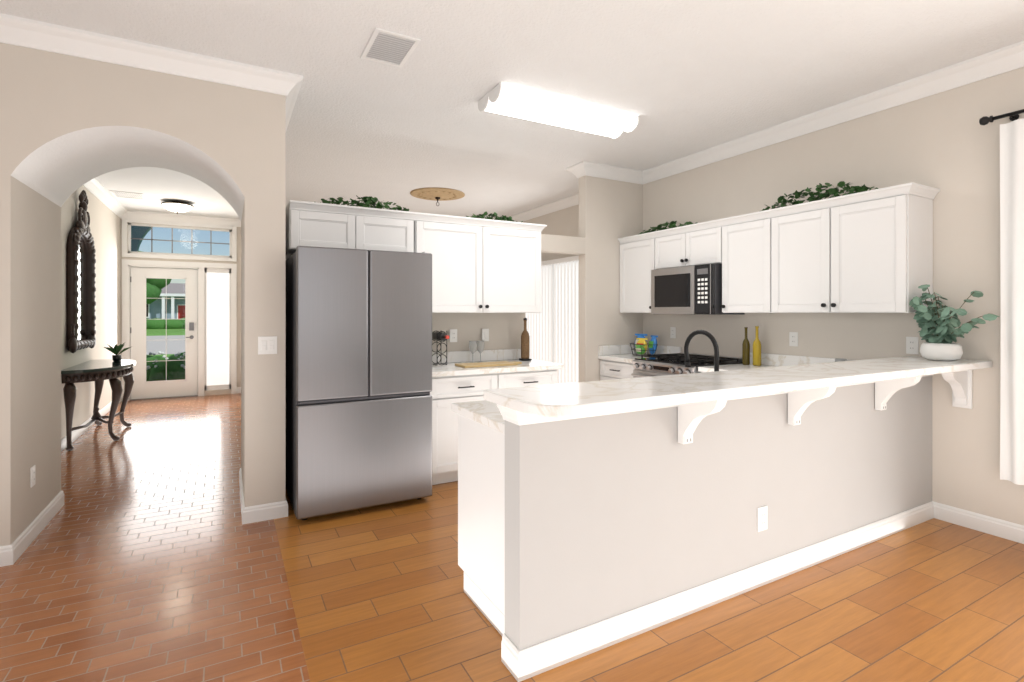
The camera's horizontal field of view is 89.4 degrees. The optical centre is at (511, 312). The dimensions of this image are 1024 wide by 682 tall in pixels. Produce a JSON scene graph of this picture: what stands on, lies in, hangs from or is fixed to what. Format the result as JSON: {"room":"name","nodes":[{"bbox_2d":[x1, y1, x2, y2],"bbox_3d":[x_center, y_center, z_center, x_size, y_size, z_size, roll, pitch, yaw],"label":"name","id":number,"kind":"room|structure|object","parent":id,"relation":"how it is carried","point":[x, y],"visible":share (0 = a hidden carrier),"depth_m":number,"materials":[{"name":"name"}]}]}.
{"room":"kitchen","nodes":[
{"label":"kitchen","id":0,"kind":"room"},
{"bbox_2d":[0,43,60,546],"bbox_3d":[-4.488,-0.105,2.416,3.465,2.950,0.980,0,0,-29],"label":"wall","id":1,"kind":"structure","parent":0,"point":[30,327],"depth_m":3.05,"materials":[{"name":"beige paint"}]},
{"bbox_2d":[0,539,19,566],"bbox_3d":[-4.228,1.317,1.990,3.450,0.105,0.015,0,0,-29],"label":"baseboard","id":2,"kind":"structure","parent":1,"relation":"attached to","point":[12,553],"depth_m":2.81,"materials":[{"name":"white wood"}]},
{"bbox_2d":[30,465,34,487],"bbox_3d":[-2.903,0.990,3.139,0.009,0.118,0.072,0,0,-29],"label":"outlet","id":3,"kind":"object","parent":1,"relation":"attached to","point":[32,476],"visible":1,"depth_m":3.12,"materials":[{"name":"white plastic"}]},
{"bbox_2d":[16,491,63,560],"bbox_3d":[-2.967,1.317,3.262,0.015,0.105,0.995,0,0,-29],"label":"baseboard","id":4,"kind":"structure","parent":1,"relation":"attached to","point":[40,522],"depth_m":3.21,"materials":[{"name":"white wood"}]},
{"bbox_2d":[61,185,119,438],"bbox_3d":[-4.920,-0.105,5.779,0.150,2.950,5.330,0,0,-29],"label":"wall","id":5,"kind":"structure","parent":0,"point":[105,225],"depth_m":6.61,"materials":[{"name":"beige paint"}]},
{"bbox_2d":[66,190,95,352],"bbox_3d":[-4.750,-0.470,5.718,0.106,1.780,0.983,0,0,-29],"label":"ornate mirror","id":6,"kind":"object","parent":5,"relation":"attached to","point":[80,291],"visible":1,"depth_m":5.70,"materials":[{"name":"brown wood"}]},
{"bbox_2d":[61,394,121,450],"bbox_3d":[-4.797,1.317,5.752,0.040,0.105,5.195,0,0,-29],"label":"baseboard","id":7,"kind":"structure","parent":5,"relation":"attached to","point":[75,433],"depth_m":5.90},
{"bbox_2d":[83,178,127,218],"bbox_3d":[-4.775,-1.521,5.774,0.100,0.118,5.180,0,0,-29],"label":"crown molding","id":8,"kind":"structure","parent":5,"relation":"attached to","point":[94,186],"depth_m":6.83,"materials":[{"name":"white wood"}]},
{"bbox_2d":[10,45,244,219],"bbox_3d":[-2.473,-1.165,3.525,1.135,0.830,0.980,0,0,-29],"label":"wall","id":9,"kind":"structure","parent":0,"point":[76,123],"depth_m":3.15,"materials":[{"name":"beige paint"}]},
{"bbox_2d":[0,13,302,100],"bbox_3d":[-3.527,-1.521,2.328,4.824,0.118,0.100,0,0,-29],"label":"crown molding","id":10,"kind":"structure","parent":9,"relation":"attached to","point":[37,35],"depth_m":3.06,"materials":[{"name":"white wood"}]},
{"bbox_2d":[120,218,240,395],"bbox_3d":[-5.345,-0.105,8.501,1.730,2.950,0.150,0,0,-29],"label":"wall","id":11,"kind":"structure","parent":0,"point":[218,392],"depth_m":8.73,"materials":[{"name":"beige paint"}]},
{"bbox_2d":[130,267,197,398],"bbox_3d":[-5.589,0.319,8.328,0.904,2.078,0.108,0,0,-29],"label":"door","id":12,"kind":"structure","parent":11,"relation":"in","point":[142,388],"depth_m":8.32,"materials":[{"name":"white wood"}]},
{"bbox_2d":[130,395,197,400],"bbox_3d":[-5.604,1.364,8.359,0.910,0.012,0.150,0,0,-29],"label":"front door frame sill","id":13,"kind":"structure","parent":11,"relation":"attached to","point":[163,397],"depth_m":8.30,"materials":[{"name":"wood"}]},
{"bbox_2d":[122,219,236,400],"bbox_3d":[-5.393,-0.045,8.464,1.570,2.830,0.168,0,0,-29],"label":"door frame","id":14,"kind":"structure","parent":11,"relation":"attached to","point":[127,264],"depth_m":8.52,"materials":[{"name":"white wood"}]},
{"bbox_2d":[131,226,229,384],"bbox_3d":[-5.391,-0.083,8.459,1.360,2.585,0.010,0,0,-29],"label":"window","id":15,"kind":"structure","parent":11,"relation":"in","point":[217,328],"depth_m":8.70,"materials":[{"name":"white glass"}]},
{"bbox_2d":[128,210,239,226],"bbox_3d":[-5.298,-1.521,8.385,1.500,0.118,0.100,0,0,-29],"label":"crown molding","id":16,"kind":"structure","parent":11,"relation":"attached to","point":[138,215],"depth_m":8.37,"materials":[{"name":"white wood"}]},
{"bbox_2d":[241,88,284,506],"bbox_3d":[-1.869,-0.105,3.857,0.244,2.950,0.980,0,0,-29],"label":"wall","id":17,"kind":"structure","parent":0,"point":[263,375],"depth_m":3.43,"materials":[{"name":"beige paint"}]},
{"bbox_2d":[239,468,251,524],"bbox_3d":[-1.974,1.317,3.799,0.035,0.105,1.010,0,0,-29],"label":"baseboard","id":18,"kind":"structure","parent":17,"relation":"attached to","point":[246,512],"depth_m":3.37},
{"bbox_2d":[258,336,276,354],"bbox_3d":[-1.618,0.215,3.428,0.115,0.118,0.012,0,0,-29],"label":"light switch","id":19,"kind":"object","parent":17,"relation":"attached to","point":[267,344],"visible":1,"depth_m":3.43,"materials":[{"name":"white plastic"}]},
{"bbox_2d":[276,496,287,517],"bbox_3d":[-1.674,1.317,3.772,0.015,0.105,0.675,0,0,-29],"label":"baseboard","id":20,"kind":"structure","parent":17,"relation":"attached to","point":[283,504],"depth_m":3.47,"materials":[{"name":"white wood"}]},
{"bbox_2d":[285,101,295,132],"bbox_3d":[-2.610,-1.521,5.561,0.100,0.118,4.680,0,0,-29],"label":"crown molding","id":21,"kind":"structure","parent":17,"relation":"attached to","point":[289,105],"depth_m":3.94,"materials":[{"name":"white wood"}]},
{"bbox_2d":[285,175,642,381],"bbox_3d":[-0.205,-0.105,5.035,3.806,2.950,0.120,0,0,-29],"label":"wall","id":22,"kind":"structure","parent":0,"point":[610,212],"depth_m":5.57,"materials":[{"name":"beige paint"}]},
{"bbox_2d":[285,200,364,253],"bbox_3d":[-1.475,-0.646,4.065,0.534,0.352,0.346,0,0,-29],"label":"upper cabinet","id":23,"kind":"object","parent":22,"relation":"attached to","point":[314,224],"depth_m":3.91,"materials":[{"name":"wood"}]},
{"bbox_2d":[365,207,412,251],"bbox_3d":[-1.115,-0.646,4.264,0.533,0.352,0.346,0,0,-29],"label":"upper cabinet","id":24,"kind":"object","parent":22,"relation":"attached to","point":[385,229],"depth_m":4.14,"materials":[{"name":"wood"}]},
{"bbox_2d":[320,195,408,210],"bbox_3d":[-1.204,-0.891,4.220,0.800,0.133,0.145,0,0,-29],"label":"ivy garland","id":25,"kind":"object","parent":24,"relation":"on","point":[369,201],"visible":0.58,"depth_m":4.21,"materials":[{"name":"green plant"}]},
{"bbox_2d":[413,212,492,312],"bbox_3d":[-0.579,-0.411,4.559,0.671,0.822,0.346,0,0,-29],"label":"upper cabinet","id":26,"kind":"object","parent":22,"relation":"attached to","point":[461,248],"depth_m":4.43,"materials":[{"name":"wood"}]},
{"bbox_2d":[466,212,522,221],"bbox_3d":[-0.183,-0.877,4.779,0.644,0.104,0.136,0,0,-29],"label":"ivy garland","id":27,"kind":"object","parent":26,"relation":"on","point":[502,217],"visible":0.42,"depth_m":4.77,"materials":[{"name":"green plant"}]},
{"bbox_2d":[450,329,456,341],"bbox_3d":[-0.536,0.210,4.749,0.072,0.118,0.009,0,0,-29],"label":"electrical outlet","id":28,"kind":"object","parent":22,"relation":"attached to","point":[453,335],"visible":1,"depth_m":4.75,"materials":[{"name":"white plastic"}]},
{"bbox_2d":[482,329,488,340],"bbox_3d":[-0.250,0.210,4.904,0.072,0.118,0.012,0,0,-29],"label":"electrical outlet","id":29,"kind":"object","parent":22,"relation":"attached to","point":[485,334],"visible":0.9,"depth_m":4.90,"materials":[{"name":"white plastic"}]},
{"bbox_2d":[493,220,544,312],"bbox_3d":[-0.098,-0.411,4.823,0.671,0.822,0.346,0,0,-29],"label":"upper cabinet","id":30,"kind":"object","parent":22,"relation":"attached to","point":[516,245],"depth_m":4.71,"materials":[{"name":"wood"}]},
{"bbox_2d":[432,346,636,361],"bbox_3d":[0.263,0.406,5.207,2.811,0.102,0.022,0,0,-29],"label":"backsplash","id":31,"kind":"structure","parent":22,"relation":"attached to","point":[487,355],"depth_m":4.94,"materials":[{"name":"white stone"}]},
{"bbox_2d":[566,164,579,177],"bbox_3d":[0.960,-1.521,5.785,0.780,0.118,0.130,0,0,-29],"label":"crown molding","id":32,"kind":"structure","parent":22,"relation":"attached to","point":[572,169],"depth_m":5.59,"materials":[{"name":"white wood"}]},
{"bbox_2d":[576,161,643,184],"bbox_3d":[1.059,-1.521,5.605,0.780,0.118,0.100,0,0,-29],"label":"crown molding","id":33,"kind":"structure","parent":22,"relation":"attached to","point":[583,168],"depth_m":5.60,"materials":[{"name":"white wood"}]},
{"bbox_2d":[0,393,1023,681],"bbox_3d":[-1.037,1.420,2.922,11.000,0.100,14.120,0,0,-29],"label":"floor","id":34,"kind":"structure","parent":0,"point":[146,557],"depth_m":2.46,"materials":[{"name":"brown wood"}]},
{"bbox_2d":[61,359,135,450],"bbox_3d":[-4.547,0.970,5.808,0.520,0.799,1.438,0,0,-29],"label":"console table","id":35,"kind":"object","parent":34,"relation":"on","point":[99,371],"visible":0.98,"depth_m":5.51,"materials":[{"name":"wood"}]},
{"bbox_2d":[104,343,130,360],"bbox_3d":[-4.669,0.459,6.129,0.294,0.221,0.279,0,0,-29],"label":"potted plant","id":36,"kind":"object","parent":35,"relation":"on","point":[116,349],"visible":1,"depth_m":6.10,"materials":[{"name":"green plant"}]},
{"bbox_2d":[285,246,431,519],"bbox_3d":[-1.176,0.470,3.890,0.910,1.800,0.850,0,0,-29],"label":"fridge","id":37,"kind":"object","parent":34,"relation":"on","point":[358,378],"visible":0.96,"depth_m":3.51,"materials":[{"name":"metal"}]},
{"bbox_2d":[430,374,508,484],"bbox_3d":[-0.506,0.935,4.439,0.673,0.870,0.626,0,0,-29],"label":"base cabinet","id":38,"kind":"object","parent":34,"relation":"on","point":[466,387],"depth_m":4.09,"materials":[{"name":"wood"}]},
{"bbox_2d":[432,358,563,377],"bbox_3d":[-0.256,0.478,4.568,1.285,0.040,0.641,0,0,-29],"label":"countertop","id":39,"kind":"structure","parent":38,"relation":"on","point":[449,370],"depth_m":4.34,"materials":[{"name":"white stone"}]},
{"bbox_2d":[432,331,448,364],"bbox_3d":[-0.612,0.305,4.494,0.097,0.298,0.295,0,0,-29],"label":"wine rack","id":40,"kind":"object","parent":39,"relation":"on","point":[440,336],"visible":0.83,"depth_m":4.49,"materials":[{"name":"black metal"}]},
{"bbox_2d":[469,340,484,362],"bbox_3d":[-0.323,0.356,4.747,0.076,0.200,0.170,0,0,43],"label":"glasses","id":41,"kind":"object","parent":39,"relation":"on","point":[477,345],"visible":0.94,"depth_m":4.71,"materials":[{"name":"clear glass"}]},
{"bbox_2d":[455,361,521,367],"bbox_3d":[-0.186,0.446,4.508,0.580,0.020,0.220,0,0,-29],"label":"cutting board","id":42,"kind":"object","parent":39,"relation":"on","point":[485,364],"visible":1,"depth_m":4.45,"materials":[{"name":"beige wood"}]},
{"bbox_2d":[519,318,531,360],"bbox_3d":[0.127,0.251,4.955,0.090,0.410,0.090,0,0,-29],"label":"bottle","id":43,"kind":"object","parent":39,"relation":"on","point":[525,346],"visible":1,"depth_m":4.92,"materials":[{"name":"brown glass"}]},
{"bbox_2d":[453,414,504,635],"bbox_3d":[0.108,0.935,2.481,0.545,0.870,0.626,0,0,-29],"label":"base cabinet","id":44,"kind":"object","parent":34,"relation":"on","point":[478,451],"depth_m":2.36,"materials":[{"name":"wood"}]},
{"bbox_2d":[449,378,912,433],"bbox_3d":[1.226,0.478,3.105,3.151,0.040,0.641,0,0,-29],"label":"countertop","id":45,"kind":"structure","parent":44,"relation":"on","point":[493,413],"depth_m":2.38,"materials":[{"name":"white stone"}]},
{"bbox_2d":[684,330,718,370],"bbox_3d":[1.020,0.275,2.834,0.120,0.364,0.252,0,0,-29],"label":"faucet","id":46,"kind":"object","parent":45,"relation":"on","point":[710,336],"visible":0.52,"depth_m":2.83,"materials":[{"name":"black metal"}]},
{"bbox_2d":[835,358,852,361],"bbox_3d":[2.429,0.399,3.779,0.099,0.115,0.201,0,0,0],"label":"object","id":47,"kind":"object","parent":45,"relation":"on","point":[838,359],"visible":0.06,"depth_m":3.81,"materials":[{"name":"white stone"}]},
{"bbox_2d":[909,284,999,360],"bbox_3d":[2.683,0.058,3.149,0.538,0.478,0.399,0,0,-29],"label":"eucalyptus plant","id":48,"kind":"object","parent":45,"relation":"on","point":[940,338],"visible":1,"depth_m":3.20,"materials":[{"name":"green plant"}]},
{"bbox_2d":[509,370,560,397],"bbox_3d":[-0.027,0.935,4.703,0.673,0.870,0.626,0,0,-29],"label":"drawer","id":49,"kind":"object","parent":34,"relation":"on","point":[529,381],"depth_m":4.40,"materials":[{"name":"wood"}]},
{"bbox_2d":[597,358,684,389],"bbox_3d":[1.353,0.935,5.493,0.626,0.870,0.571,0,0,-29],"label":"base cabinet","id":50,"kind":"object","parent":34,"relation":"on","point":[612,373],"depth_m":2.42,"materials":[{"name":"wood"}]},
{"bbox_2d":[598,354,653,361],"bbox_3d":[1.347,0.478,5.487,0.641,0.040,0.576,0,0,-29],"label":"countertop","id":51,"kind":"structure","parent":50,"relation":"on","point":[608,357],"depth_m":5.43,"materials":[{"name":"white stone"}]},
{"bbox_2d":[630,334,657,355],"bbox_3d":[1.405,0.341,5.537,0.266,0.225,0.333,0,0,-29],"label":"basket","id":52,"kind":"object","parent":51,"relation":"on","point":[640,344],"visible":0.88,"depth_m":5.48,"materials":[{"name":"plastic"}]},
{"bbox_2d":[631,352,741,377],"bbox_3d":[1.630,0.890,4.872,0.727,0.960,0.755,0,0,-29],"label":"range","id":53,"kind":"object","parent":34,"relation":"on","point":[662,364],"visible":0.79,"depth_m":4.77,"materials":[{"name":"silver metal"}]},
{"bbox_2d":[697,370,732,381],"bbox_3d":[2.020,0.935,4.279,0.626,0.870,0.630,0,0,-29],"label":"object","id":54,"kind":"object","parent":34,"relation":"on","point":[699,375],"depth_m":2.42,"materials":[{"name":"stone"}]},
{"bbox_2d":[698,362,796,377],"bbox_3d":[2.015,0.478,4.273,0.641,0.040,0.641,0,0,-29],"label":"countertop","id":55,"kind":"structure","parent":54,"relation":"on","point":[738,370],"depth_m":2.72,"materials":[{"name":"white stone"}]},
{"bbox_2d":[742,327,749,364],"bbox_3d":[2.054,0.291,4.543,0.062,0.330,0.062,0,0,-29],"label":"oil bottle","id":56,"kind":"object","parent":55,"relation":"on","point":[745,352],"visible":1,"depth_m":4.52,"materials":[{"name":"green glass"}]},
{"bbox_2d":[753,326,760,365],"bbox_3d":[2.122,0.286,4.483,0.068,0.340,0.068,0,0,-29],"label":"oil bottle","id":57,"kind":"object","parent":55,"relation":"on","point":[756,352],"visible":0.96,"depth_m":4.46,"materials":[{"name":"yellow glass"}]},
{"bbox_2d":[505,376,931,649],"bbox_3d":[1.397,0.855,2.760,3.189,1.030,0.120,0,0,-29],"label":"wall","id":58,"kind":"structure","parent":34,"relation":"on","point":[609,516],"depth_m":2.35,"materials":[{"name":"beige paint"}]},
{"bbox_2d":[678,410,696,443],"bbox_3d":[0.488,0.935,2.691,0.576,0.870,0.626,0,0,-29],"label":"corbel","id":59,"kind":"object","parent":58,"relation":"attached to","point":[687,422],"depth_m":2.30,"materials":[{"name":"wood"}]},
{"bbox_2d":[509,362,912,424],"bbox_3d":[1.375,0.400,2.833,3.151,0.115,0.020,0,0,-29],"label":"countertop","id":60,"kind":"structure","parent":58,"relation":"attached to","point":[527,409],"depth_m":2.04,"materials":[{"name":"white stone"}]},
{"bbox_2d":[501,501,933,681],"bbox_3d":[1.394,1.317,2.750,3.205,0.105,0.135,0,0,-29],"label":"baseboard","id":61,"kind":"structure","parent":58,"relation":"attached to","point":[532,661],"depth_m":2.34,"materials":[{"name":"white wood"}]},
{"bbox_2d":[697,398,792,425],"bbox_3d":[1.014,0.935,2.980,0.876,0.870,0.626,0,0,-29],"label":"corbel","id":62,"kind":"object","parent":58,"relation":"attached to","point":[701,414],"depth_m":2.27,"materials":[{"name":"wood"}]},
{"bbox_2d":[757,506,766,531],"bbox_3d":[1.267,1.040,2.614,0.072,0.118,0.009,0,0,-29],"label":"outlet","id":63,"kind":"object","parent":58,"relation":"attached to","point":[761,518],"visible":1,"depth_m":2.61,"materials":[{"name":"white plastic"}]},
{"bbox_2d":[793,394,831,424],"bbox_3d":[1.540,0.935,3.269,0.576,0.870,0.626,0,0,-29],"label":"corbel","id":64,"kind":"object","parent":58,"relation":"attached to","point":[800,405],"depth_m":2.66,"materials":[{"name":"wood"}]},
{"bbox_2d":[0,0,1023,219],"bbox_3d":[-1.037,-1.630,2.922,11.000,0.100,14.120,0,0,-29],"label":"ceiling","id":65,"kind":"structure","parent":0,"point":[681,78],"depth_m":3.36,"materials":[{"name":"white paint"}]},
{"bbox_2d":[109,190,146,199],"bbox_3d":[-5.134,-1.574,6.934,0.350,0.010,0.400,0,0,-29],"label":"ceiling vent","id":66,"kind":"object","parent":65,"relation":"in","point":[121,194],"visible":1,"depth_m":6.93,"materials":[{"name":"white metal"}]},
{"bbox_2d":[161,201,192,213],"bbox_3d":[-4.761,-1.492,7.367,0.390,0.175,0.390,0,0,-29],"label":"light","id":67,"kind":"object","parent":65,"relation":"attached to","point":[177,207],"visible":1,"depth_m":7.27,"materials":[{"name":"white glass"}]},
{"bbox_2d":[360,27,420,67],"bbox_3d":[-0.730,-1.574,3.091,0.260,0.010,0.380,0,0,-29],"label":"ceiling vent","id":68,"kind":"object","parent":65,"relation":"in","point":[387,47],"visible":1,"depth_m":3.08,"materials":[{"name":"white metal"}]},
{"bbox_2d":[410,187,464,205],"bbox_3d":[-0.987,-1.497,6.876,0.720,0.164,0.720,0,0,-29],"label":"ceiling medallion","id":69,"kind":"object","parent":65,"relation":"attached to","point":[437,194],"visible":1,"depth_m":6.78,"materials":[{"name":"brown metal"}]},
{"bbox_2d":[478,83,638,138],"bbox_3d":[0.384,-1.530,4.012,1.260,0.098,0.360,0,0,-29],"label":"fluorescent ceiling light","id":70,"kind":"object","parent":65,"relation":"attached to","point":[499,98],"visible":1,"depth_m":3.90,"materials":[{"name":"white plastic"}]},
{"bbox_2d":[522,67,1023,525],"bbox_3d":[2.593,-0.105,4.052,0.150,2.950,12.600,0,0,-29],"label":"wall","id":71,"kind":"structure","parent":0,"point":[946,143],"depth_m":3.54,"materials":[{"name":"beige paint"}]},
{"bbox_2d":[505,193,578,221],"bbox_3d":[0.442,-1.521,7.702,0.100,0.118,3.930,0,0,-29],"label":"crown molding","id":72,"kind":"structure","parent":71,"relation":"attached to","point":[572,200],"depth_m":7.54,"materials":[{"name":"white wood"}]},
{"bbox_2d":[526,255,577,383],"bbox_3d":[0.584,0.300,7.512,0.026,2.140,2.520,0,0,-29],"label":"window","id":73,"kind":"structure","parent":71,"relation":"in","point":[559,320],"depth_m":7.36,"materials":[{"name":"white"}]},
{"bbox_2d":[525,255,578,383],"bbox_3d":[0.524,0.295,7.479,0.090,2.090,2.400,0,0,-29],"label":"vertical blinds","id":74,"kind":"object","parent":73,"relation":"attached to","point":[564,261],"visible":0.29,"depth_m":7.22,"materials":[{"name":"white plastic"}]},
{"bbox_2d":[618,232,652,312],"bbox_3d":[1.468,-0.411,5.573,0.346,0.822,0.540,0,0,-29],"label":"upper cabinet","id":75,"kind":"object","parent":71,"relation":"attached to","point":[636,251],"depth_m":5.50,"materials":[{"name":"wood"}]},
{"bbox_2d":[640,221,696,233],"bbox_3d":[1.590,-0.885,5.354,0.150,0.121,0.865,0,0,-29],"label":"ivy garland","id":76,"kind":"object","parent":75,"relation":"on","point":[672,224],"visible":0.44,"depth_m":5.30,"materials":[{"name":"green plant"}]},
{"bbox_2d":[653,226,680,269],"bbox_3d":[1.708,-0.631,5.138,0.346,0.382,0.453,0,0,-29],"label":"upper cabinet","id":77,"kind":"object","parent":71,"relation":"attached to","point":[667,242],"depth_m":5.11,"materials":[{"name":"wood"}]},
{"bbox_2d":[670,327,675,337],"bbox_3d":[1.708,0.210,5.494,0.009,0.118,0.072,0,0,-29],"label":"electrical outlet","id":78,"kind":"object","parent":71,"relation":"attached to","point":[672,332],"visible":1,"depth_m":5.49,"materials":[{"name":"white plastic"}]},
{"bbox_2d":[681,219,720,266],"bbox_3d":[1.880,-0.631,4.825,0.346,0.382,0.453,0,0,-29],"label":"upper cabinet","id":79,"kind":"object","parent":71,"relation":"attached to","point":[700,242],"depth_m":4.74,"materials":[{"name":"wood"}]},
{"bbox_2d":[651,263,744,314],"bbox_3d":[1.757,-0.210,4.957,0.430,0.450,0.752,0,0,-29],"label":"microwave","id":80,"kind":"object","parent":79,"relation":"attached to","point":[695,289],"visible":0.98,"depth_m":4.76,"materials":[{"name":"metal"}]},
{"bbox_2d":[721,211,760,312],"bbox_3d":[2.118,-0.411,4.393,0.346,0.822,0.534,0,0,-29],"label":"upper cabinet","id":81,"kind":"object","parent":71,"relation":"attached to","point":[740,234],"depth_m":4.37,"materials":[{"name":"wood"}]},
{"bbox_2d":[644,346,880,369],"bbox_3d":[2.121,0.406,4.723,0.022,0.102,2.614,0,0,-29],"label":"backsplash","id":82,"kind":"structure","parent":71,"relation":"attached to","point":[802,362],"depth_m":4.25,"materials":[{"name":"white stone"}]},
{"bbox_2d":[761,201,816,312],"bbox_3d":[2.328,-0.411,4.011,0.346,0.822,0.593,0,0,-29],"label":"upper cabinet","id":83,"kind":"object","parent":71,"relation":"attached to","point":[788,233],"depth_m":4.00,"materials":[{"name":"wood"}]},
{"bbox_2d":[789,332,797,345],"bbox_3d":[2.352,0.220,4.324,0.009,0.118,0.072,0,0,-29],"label":"electrical outlet","id":84,"kind":"object","parent":71,"relation":"attached to","point":[793,338],"visible":1,"depth_m":4.32,"materials":[{"name":"white plastic"}]},
{"bbox_2d":[644,41,1023,183],"bbox_3d":[3.334,-1.521,2.445,0.100,0.118,7.830,0,0,-29],"label":"crown molding","id":85,"kind":"structure","parent":71,"relation":"attached to","point":[1011,57],"depth_m":3.80,"materials":[{"name":"white wood"}]},
{"bbox_2d":[817,182,936,312],"bbox_3d":[2.540,-0.411,3.625,0.346,0.822,0.544,0,0,-29],"label":"upper cabinet","id":86,"kind":"object","parent":71,"relation":"attached to","point":[867,252],"depth_m":3.47,"materials":[{"name":"wood"}]},
{"bbox_2d":[762,181,877,210],"bbox_3d":[2.337,-0.907,4.003,0.164,0.165,0.923,0,0,-29],"label":"ivy garland","id":87,"kind":"object","parent":86,"relation":"on","point":[782,200],"visible":0.69,"depth_m":3.93,"materials":[{"name":"green plant"}]},
{"bbox_2d":[906,337,918,353],"bbox_3d":[2.764,0.225,3.575,0.009,0.118,0.072,0,0,-29],"label":"electrical outlet","id":88,"kind":"object","parent":71,"relation":"attached to","point":[912,345],"visible":1,"depth_m":3.57,"materials":[{"name":"white plastic"}]},
{"bbox_2d":[933,501,1023,543],"bbox_3d":[4.059,1.317,1.215,0.015,0.105,5.155,0,0,-29],"label":"baseboard","id":89,"kind":"structure","parent":71,"relation":"attached to","point":[1008,530],"depth_m":3.24,"materials":[{"name":"white wood"}]},
{"bbox_2d":[979,109,1023,124],"bbox_3d":[3.533,-1.175,2.062,0.113,0.053,2.606,0,0,-29],"label":"curtain rod","id":90,"kind":"object","parent":71,"relation":"attached to","point":[986,120],"visible":1,"depth_m":3.11,"materials":[{"name":"black metal"}]},
{"bbox_2d":[1000,118,1023,484],"bbox_3d":[3.133,-0.065,2.728,0.056,2.130,0.860,0,0,-29],"label":"curtain","id":91,"kind":"object","parent":90,"relation":"hanging from","point":[1012,295],"visible":1,"depth_m":3.05,"materials":[{"name":"white fabric"}]},
{"label":"outside","id":92,"kind":"structure","parent":0,"visible":0},
{"bbox_2d":[146,329,184,356],"bbox_3d":[-31.360,1.530,56.997,120.000,0.280,109.890,0,0,-29],"label":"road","id":93,"kind":"structure","parent":92,"point":[155,345],"depth_m":26.73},
{"bbox_2d":[138,251,170,303],"bbox_3d":[-27.847,-2.293,40.317,20.534,7.525,11.002,0,0,-29],"label":"tree","id":94,"kind":"object","parent":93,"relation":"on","point":[153,288],"depth_m":36.56,"materials":[{"name":"green plant"}]},
{"bbox_2d":[146,318,184,380],"bbox_3d":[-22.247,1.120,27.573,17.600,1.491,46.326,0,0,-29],"label":"bush","id":95,"kind":"object","parent":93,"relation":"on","point":[158,371],"depth_m":10.00,"materials":[{"name":"green plant"}]},
{"bbox_2d":[146,351,184,369],"bbox_3d":[-6.702,0.944,10.080,1.422,0.407,0.650,0,0,-29],"label":"flowers","id":96,"kind":"object","parent":95,"relation":"on","point":[164,356],"depth_m":10.10,"materials":[{"name":"white plant"}]},
{"bbox_2d":[146,283,184,319],"bbox_3d":[-39.226,-0.830,52.207,14.600,4.600,11.900,0,0,-29],"label":"house","id":97,"kind":"structure","parent":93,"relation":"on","point":[158,309],"depth_m":50.13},
{"bbox_2d":[131,226,229,251],"bbox_3d":[-5.831,-0.430,9.353,3.200,3.800,1.790,0,0,-29],"label":"porch","id":98,"kind":"object","parent":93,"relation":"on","point":[139,231],"depth_m":9.55,"materials":[{"name":"paint"}]}
]}

